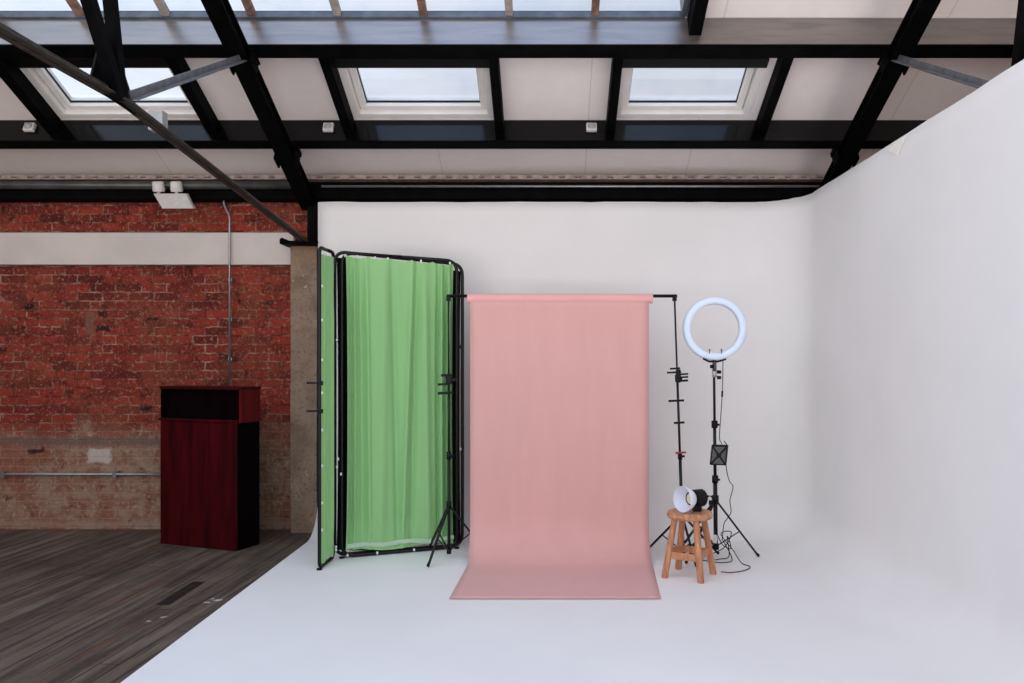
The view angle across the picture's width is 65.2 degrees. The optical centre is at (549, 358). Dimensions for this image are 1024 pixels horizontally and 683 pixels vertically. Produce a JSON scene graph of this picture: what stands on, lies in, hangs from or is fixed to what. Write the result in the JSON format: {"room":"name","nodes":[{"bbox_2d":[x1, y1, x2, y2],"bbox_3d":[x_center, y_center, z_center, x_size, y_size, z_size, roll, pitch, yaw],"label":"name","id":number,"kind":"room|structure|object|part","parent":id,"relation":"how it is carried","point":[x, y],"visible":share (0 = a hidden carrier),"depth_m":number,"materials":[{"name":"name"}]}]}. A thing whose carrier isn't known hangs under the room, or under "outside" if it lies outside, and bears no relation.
{"room":"studio","nodes":[
{"label":"studio","id":0,"kind":"room"},
{"bbox_2d":[0,203,306,528],"bbox_3d":[-1.350,-0.050,7.270,10.500,3.300,0.260,0,0,0],"label":"wall","id":1,"kind":"structure","parent":0,"point":[87,352],"depth_m":7.14,"materials":[{"name":"red brick"}]},
{"bbox_2d":[0,471,159,477],"bbox_3d":[-4.750,1.025,7.111,3.700,0.050,0.057,0,0,0],"label":"conduit","id":2,"kind":"object","parent":1,"relation":"attached to","point":[3,474],"visible":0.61,"depth_m":7.09,"materials":[{"name":"metal"}]},
{"bbox_2d":[0,233,294,264],"bbox_3d":[-4.435,-0.978,7.109,4.330,0.285,0.059,0,0,0],"label":"lintel beam","id":3,"kind":"structure","parent":1,"relation":"attached to","point":[15,248],"depth_m":7.08,"materials":[{"name":"paint"}]},
{"bbox_2d":[223,201,234,385],"bbox_3d":[-2.846,-0.450,7.090,0.076,1.900,0.098,0,0,0],"label":"conduit","id":4,"kind":"object","parent":1,"relation":"attached to","point":[230,279],"visible":0.96,"depth_m":7.05,"materials":[{"name":"metal"}]},
{"bbox_2d":[0,182,820,202],"bbox_3d":[-1.450,-1.478,7.064,10.300,0.165,0.149,0,0,0],"label":"ceiling beam","id":5,"kind":"structure","parent":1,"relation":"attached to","point":[322,194],"depth_m":6.99,"materials":[{"name":"black paint"}]},
{"bbox_2d":[0,181,290,188],"bbox_3d":[-4.400,-1.510,6.950,4.400,0.072,0.072,0,0,0],"label":"drain pipe","id":6,"kind":"object","parent":5,"relation":"attached to","point":[3,184],"visible":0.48,"depth_m":6.92,"materials":[{"name":"black metal"}]},
{"bbox_2d":[152,181,194,207],"bbox_3d":[-3.204,-1.399,6.876,0.377,0.252,0.227,0,0,0],"label":"emergency light","id":7,"kind":"object","parent":5,"relation":"attached to","point":[176,200],"visible":1,"depth_m":6.80,"materials":[{"name":"white plastic"}]},
{"bbox_2d":[0,175,824,181],"bbox_3d":[-1.450,-1.581,7.001,10.300,0.038,0.108,0,0,0],"label":"cable tray","id":8,"kind":"object","parent":5,"relation":"attached to","point":[311,178],"visible":0.81,"depth_m":6.95,"materials":[{"name":"black metal"}]},
{"bbox_2d":[321,185,819,187],"bbox_3d":[0.860,-1.495,6.930,5.680,0.022,0.022,0,0,0],"label":"conduit","id":9,"kind":"object","parent":5,"relation":"attached to","point":[322,186],"visible":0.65,"depth_m":6.92,"materials":[{"name":"metal"}]},
{"bbox_2d":[818,0,1023,188],"bbox_3d":[2.309,-2.222,4.250,0.342,2.470,5.701,0,0,0],"label":"roof truss","id":10,"kind":"object","parent":1,"relation":"attached to","point":[895,59],"visible":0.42,"depth_m":5.43,"materials":[{"name":"black metal"}]},
{"bbox_2d":[0,529,311,682],"bbox_3d":[-1.450,1.560,2.820,10.300,0.080,8.640,0,0,0],"label":"floor","id":11,"kind":"structure","parent":0,"point":[77,605],"depth_m":5.21,"materials":[{"name":"brown wood"}]},
{"bbox_2d":[159,385,261,550],"bbox_3d":[-2.773,0.872,6.567,0.855,1.297,0.285,0,0,21],"label":"lectern","id":12,"kind":"object","parent":11,"relation":"on","point":[210,435],"visible":1,"depth_m":6.45,"materials":[{"name":"brown wood"}]},
{"bbox_3d":[-2.841,1.014,6.462,0.780,1.012,0.020,0,0,21],"label":"panel","id":13,"kind":"part","parent":12,"relation":"part of","materials":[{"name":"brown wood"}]},
{"bbox_2d":[166,389,238,419],"bbox_3d":[-2.799,0.365,6.476,0.780,0.240,0.015,0,0,21],"label":"shelf","id":14,"kind":"object","parent":12,"relation":"attached to","point":[181,404],"depth_m":6.47,"materials":[{"name":"brown wood"}]},
{"bbox_2d":[159,418,261,422],"bbox_3d":[-2.794,0.496,6.575,0.810,0.022,0.285,0,0,21],"label":"countertop","id":15,"kind":"structure","parent":12,"relation":"on","point":[160,419],"depth_m":6.44,"materials":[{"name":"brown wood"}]},
{"bbox_3d":[-2.438,1.014,6.456,0.020,1.012,0.249,0,0,21],"label":"panel","id":16,"kind":"part","parent":12,"relation":"part of","materials":[{"name":"brown wood"}]},
{"bbox_2d":[290,246,317,532],"bbox_3d":[-2.146,0.267,7.053,0.237,2.506,0.173,0,0,0],"label":"concrete pillar","id":17,"kind":"structure","parent":11,"relation":"on","point":[304,259],"depth_m":6.97,"materials":[{"name":"grey concrete"}]},
{"bbox_2d":[0,0,317,246],"bbox_3d":[-2.151,-2.222,4.250,0.342,2.470,5.701,0,0,0],"label":"roof truss","id":18,"kind":"object","parent":17,"relation":"on","point":[107,76],"visible":0.93,"depth_m":4.97,"materials":[{"name":"black metal"}]},
{"bbox_2d":[148,110,167,132],"bbox_3d":[-2.264,-1.371,4.620,0.085,0.115,0.070,0,0,0],"label":"junction box","id":19,"kind":"object","parent":18,"relation":"attached to","point":[161,116],"visible":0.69,"depth_m":4.59,"materials":[{"name":"grey plastic"}]},
{"bbox_3d":[-2.151,-1.014,6.980,0.342,0.055,0.240,0,0,0],"label":"bearing plate","id":20,"kind":"part","parent":18,"relation":"part of","materials":[{"name":"black paint"}]},
{"bbox_3d":[-2.050,-1.180,6.980,0.100,0.360,0.120,0,0,0],"label":"post","id":21,"kind":"part","parent":18,"relation":"part of","materials":[{"name":"black metal"}]},
{"bbox_2d":[0,120,926,148],"bbox_3d":[-1.450,-1.809,6.440,10.300,0.237,0.162,0,0,0],"label":"ceiling beam","id":22,"kind":"structure","parent":18,"relation":"on","point":[71,134],"depth_m":6.40,"materials":[{"name":"black metal"}]},
{"bbox_2d":[23,122,36,131],"bbox_3d":[-4.162,-1.852,6.394,0.084,0.076,0.068,0,0,0],"label":"ceiling sensor","id":23,"kind":"object","parent":22,"relation":"attached to","point":[28,127],"visible":1,"depth_m":6.38,"materials":[{"name":"white plastic"}]},
{"bbox_2d":[0,58,60,131],"bbox_3d":[-3.985,-2.064,6.008,0.090,0.492,0.884,0,0,0],"label":"rafter","id":24,"kind":"object","parent":22,"relation":"on","point":[13,77],"visible":1,"depth_m":6.08,"materials":[{"name":"black paint"}]},
{"bbox_2d":[164,58,217,131],"bbox_3d":[-2.710,-2.064,6.008,0.075,0.492,0.884,0,0,0],"label":"rafter","id":25,"kind":"object","parent":22,"relation":"on","point":[192,90],"visible":0.51,"depth_m":6.09,"materials":[{"name":"black paint"}]},
{"bbox_2d":[322,122,333,131],"bbox_3d":[-1.772,-1.852,6.394,0.084,0.076,0.068,0,0,0],"label":"ceiling sensor","id":26,"kind":"object","parent":22,"relation":"attached to","point":[327,127],"visible":1,"depth_m":6.37,"materials":[{"name":"white plastic"}]},
{"bbox_2d":[318,58,353,131],"bbox_3d":[-1.615,-2.064,6.008,0.075,0.492,0.884,0,0,0],"label":"rafter","id":27,"kind":"object","parent":22,"relation":"on","point":[331,73],"visible":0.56,"depth_m":6.04,"materials":[{"name":"black paint"}]},
{"bbox_2d":[488,58,503,131],"bbox_3d":[-0.405,-2.064,6.008,0.070,0.492,0.884,0,0,0],"label":"rafter","id":28,"kind":"object","parent":22,"relation":"on","point":[494,63],"visible":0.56,"depth_m":6.02,"materials":[{"name":"black paint"}]},
{"bbox_2d":[586,122,596,131],"bbox_3d":[0.332,-1.852,6.394,0.084,0.076,0.068,0,0,0],"label":"ceiling sensor","id":29,"kind":"object","parent":22,"relation":"attached to","point":[590,127],"visible":1,"depth_m":6.37,"materials":[{"name":"white plastic"}]},
{"bbox_2d":[606,58,622,131],"bbox_3d":[0.487,-2.064,6.008,0.070,0.492,0.884,0,0,0],"label":"rafter","id":30,"kind":"object","parent":22,"relation":"on","point":[616,64],"visible":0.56,"depth_m":6.02,"materials":[{"name":"black paint"}]},
{"bbox_2d":[756,58,793,131],"bbox_3d":[1.700,-2.064,6.008,0.075,0.492,0.884,0,0,0],"label":"rafter","id":31,"kind":"object","parent":22,"relation":"on","point":[780,72],"visible":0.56,"depth_m":6.03,"materials":[{"name":"black paint"}]},
{"bbox_2d":[0,18,1015,57],"bbox_3d":[-1.450,-2.214,5.513,10.300,0.279,0.199,0,0,0],"label":"ceiling beam","id":32,"kind":"structure","parent":18,"relation":"on","point":[720,37],"depth_m":5.46,"materials":[{"name":"black paint"}]},
{"bbox_2d":[687,0,708,34],"bbox_3d":[0.988,-2.948,4.021,0.085,1.489,2.993,0,0,0],"label":"rafter","id":33,"kind":"object","parent":32,"relation":"on","point":[697,10],"visible":1,"depth_m":5.32,"materials":[{"name":"black paint"}]},
{"bbox_2d":[0,0,1017,174],"bbox_3d":[-1.450,-2.704,4.917,10.300,2.219,4.646,0,0,0],"label":"ceiling","id":34,"kind":"structure","parent":0,"point":[532,88],"depth_m":6.33,"materials":[{"name":"white paint"}]},
{"bbox_2d":[9,58,198,118],"bbox_3d":[-3.350,-2.145,6.168,1.180,0.417,0.682,0,0,0],"label":"window","id":35,"kind":"structure","parent":34,"relation":"attached to","point":[39,72],"depth_m":6.38,"materials":[{"name":"white paint"}]},
{"bbox_3d":[-3.350,-2.158,6.182,1.062,0.306,0.532,0,0,0],"label":"sash","id":36,"kind":"part","parent":35,"relation":"part of","materials":[{"name":"white paint"}]},
{"bbox_2d":[0,0,689,18],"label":"window","id":37,"kind":"structure","parent":34,"relation":"attached to","point":[77,12],"depth_m":5.51,"materials":[{"name":"clear glass"}]},
{"bbox_2d":[334,58,493,118],"bbox_3d":[-1.010,-2.145,6.168,1.130,0.417,0.682,0,0,0],"label":"frame","id":38,"kind":"structure","parent":34,"relation":"attached to","point":[362,106],"depth_m":6.37,"materials":[{"name":"white paint"}]},
{"bbox_3d":[-1.010,-2.158,6.182,1.012,0.306,0.532,0,0,0],"label":"sash","id":39,"kind":"part","parent":38,"relation":"part of","materials":[{"name":"white paint"}]},
{"bbox_2d":[617,58,769,118],"bbox_3d":[1.058,-2.145,6.168,1.085,0.417,0.682,0,0,0],"label":"frame","id":40,"kind":"structure","parent":34,"relation":"attached to","point":[740,106],"depth_m":6.37,"materials":[{"name":"white paint"}]},
{"bbox_3d":[1.058,-2.158,6.182,0.967,0.306,0.532,0,0,0],"label":"sash","id":41,"kind":"part","parent":40,"relation":"part of","materials":[{"name":"white paint"}]},
{"bbox_2d":[121,59,1023,682],"bbox_3d":[0.078,0.083,3.038,4.136,2.866,7.676,0,0,0],"label":"cove","id":42,"kind":"object","parent":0,"point":[872,426],"visible":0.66,"depth_m":4.93,"materials":[{"name":"white paint"}]},
{"bbox_2d":[307,246,463,570],"bbox_3d":[-1.270,0.339,6.120,1.264,2.322,0.379,0,0,-37],"label":"screen","id":43,"kind":"object","parent":42,"relation":"on","point":[392,340],"visible":0.96,"depth_m":6.12,"materials":[{"name":"fabric"}]},
{"bbox_3d":[-1.633,0.342,5.850,0.027,2.309,0.346,0,0,2],"label":"frame","id":44,"kind":"part","parent":43,"relation":"part of","materials":[{"name":"black metal"}]},
{"bbox_2d":[427,296,469,566],"bbox_3d":[-0.715,0.510,6.008,0.495,1.968,0.552,0,0,0],"label":"stand","id":45,"kind":"object","parent":42,"relation":"on","point":[449,378],"visible":0.92,"depth_m":6.01,"materials":[{"name":"black metal"}]},
{"bbox_3d":[-0.857,1.295,6.148,0.014,0.399,0.330,0,0,-37],"label":"leg","id":46,"kind":"part","parent":45,"relation":"part of","materials":[{"name":"black metal"}]},
{"bbox_3d":[-0.818,1.295,5.880,0.132,0.399,0.296,0,0,0],"label":"leg","id":47,"kind":"part","parent":45,"relation":"part of","materials":[{"name":"black metal"}]},
{"bbox_3d":[-0.618,1.295,6.066,0.312,0.399,0.014,0,0,-18],"label":"leg","id":48,"kind":"part","parent":45,"relation":"part of","materials":[{"name":"black metal"}]},
{"bbox_2d":[447,294,676,297],"bbox_3d":[0.090,-0.474,6.020,1.731,0.025,0.025,0,0,0],"label":"crossbar","id":49,"kind":"object","parent":45,"relation":"on","point":[450,295],"visible":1,"depth_m":6.01,"materials":[{"name":"black metal"}]},
{"bbox_2d":[449,294,660,598],"bbox_3d":[0.071,0.503,5.521,1.402,1.986,1.071,0,0,0],"label":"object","id":50,"kind":"object","parent":49,"relation":"hanging from","point":[559,383],"visible":1,"depth_m":6.01,"materials":[{"name":"pink paper"}]},
{"bbox_2d":[650,296,718,566],"bbox_3d":[0.957,0.510,6.074,0.526,1.969,0.451,0,0,33],"label":"stand","id":51,"kind":"object","parent":42,"relation":"on","point":[678,378],"visible":0.79,"depth_m":6.01,"materials":[{"name":"black metal"}]},
{"bbox_3d":[0.874,1.330,6.128,0.331,0.330,0.014,0,0,42],"label":"leg","id":52,"kind":"part","parent":51,"relation":"part of","materials":[{"name":"black metal"}]},
{"bbox_3d":[1.022,1.330,5.887,0.014,0.329,0.283,0,0,-12],"label":"leg","id":53,"kind":"part","parent":51,"relation":"part of","materials":[{"name":"black metal"}]},
{"bbox_2d":[661,508,715,583],"bbox_3d":[0.967,1.276,5.535,0.316,0.448,0.316,0,0,30],"label":"wooden stool","id":54,"kind":"object","parent":42,"relation":"on","point":[676,552],"visible":0.97,"depth_m":5.48,"materials":[{"name":"brown wood"}]},
{"bbox_3d":[0.823,1.296,5.497,0.119,0.408,0.047,0,0,-13],"label":"leg","id":55,"kind":"part","parent":54,"relation":"part of","materials":[{"name":"brown wood"}]},
{"bbox_3d":[0.924,1.296,5.675,0.047,0.408,0.119,0,0,-13],"label":"leg","id":56,"kind":"part","parent":54,"relation":"part of","materials":[{"name":"brown wood"}]},
{"bbox_3d":[0.967,1.075,5.535,0.316,0.046,0.316,0,0,0],"label":"seat","id":57,"kind":"part","parent":54,"relation":"part of","materials":[{"name":"brown wood"}]},
{"bbox_2d":[673,486,716,512],"bbox_3d":[1.005,0.962,5.549,0.276,0.185,0.186,0,0,-39],"label":"lamp","id":58,"kind":"object","parent":54,"relation":"on","point":[685,499],"visible":1,"depth_m":5.52,"materials":[{"name":"black plastic"}]},
{"bbox_3d":[1.002,1.296,5.395,0.047,0.408,0.119,0,0,-13],"label":"leg","id":59,"kind":"part","parent":54,"relation":"part of","materials":[{"name":"brown wood"}]},
{"bbox_3d":[1.103,1.296,5.574,0.119,0.408,0.047,0,0,-13],"label":"leg","id":60,"kind":"part","parent":54,"relation":"part of","materials":[{"name":"brown wood"}]},
{"bbox_2d":[682,297,746,443],"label":"ring light","id":61,"kind":"object","parent":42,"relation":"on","point":[714,359],"depth_m":6.08,"materials":[{"name":"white plastic"}]},
{"bbox_2d":[707,465,759,556],"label":"tripod","id":62,"kind":"object","parent":42,"relation":"on","point":[715,479],"depth_m":6.08,"materials":[{"name":"black metal"}]},
{"bbox_3d":[1.178,1.280,6.295,0.014,0.430,0.434,0,0,-23],"label":"leg","id":63,"kind":"part","parent":62,"relation":"part of","materials":[{"name":"black metal"}]},
{"bbox_3d":[1.125,1.280,5.965,0.288,0.429,0.287,0,0,0],"label":"leg","id":64,"kind":"part","parent":62,"relation":"part of","materials":[{"name":"black metal"}]},
{"bbox_2d":[710,444,727,464],"bbox_3d":[1.276,0.724,6.043,0.138,0.153,0.055,0,0,14],"label":"power adapter","id":65,"kind":"object","parent":62,"relation":"attached to","point":[718,452],"visible":0.99,"depth_m":6.02,"materials":[{"name":"black plastic"}]},
{"bbox_2d":[703,367,749,572],"bbox_3d":[1.292,0.758,5.840,0.283,1.486,0.463,0,0,-13],"label":"power cable","id":66,"kind":"object","parent":62,"relation":"hanging from","point":[715,537],"visible":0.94,"depth_m":5.98,"materials":[{"name":"black plastic"}]},
{"bbox_3d":[1.292,0.327,6.044,0.030,0.625,0.089,0,0,18],"label":"cord","id":67,"kind":"part","parent":66,"relation":"part of","materials":[{"name":"black plastic"}]},
{"bbox_3d":[1.289,1.396,5.970,0.135,0.209,0.030,0,0,0],"label":"cord","id":68,"kind":"part","parent":66,"relation":"part of","materials":[{"name":"black plastic"}]},
{"bbox_3d":[1.279,1.393,5.809,0.329,0.213,0.428,0,0,0],"label":"cord","id":69,"kind":"part","parent":66,"relation":"part of","materials":[{"name":"black plastic"}]},
{"bbox_3d":[1.332,0.986,6.029,0.058,0.746,0.105,0,0,41],"label":"cord","id":70,"kind":"part","parent":66,"relation":"part of","materials":[{"name":"black plastic"}]},
{"bbox_3d":[1.418,1.280,6.065,0.333,0.428,0.014,0,0,13],"label":"leg","id":71,"kind":"part","parent":62,"relation":"part of","materials":[{"name":"black metal"}]}
]}

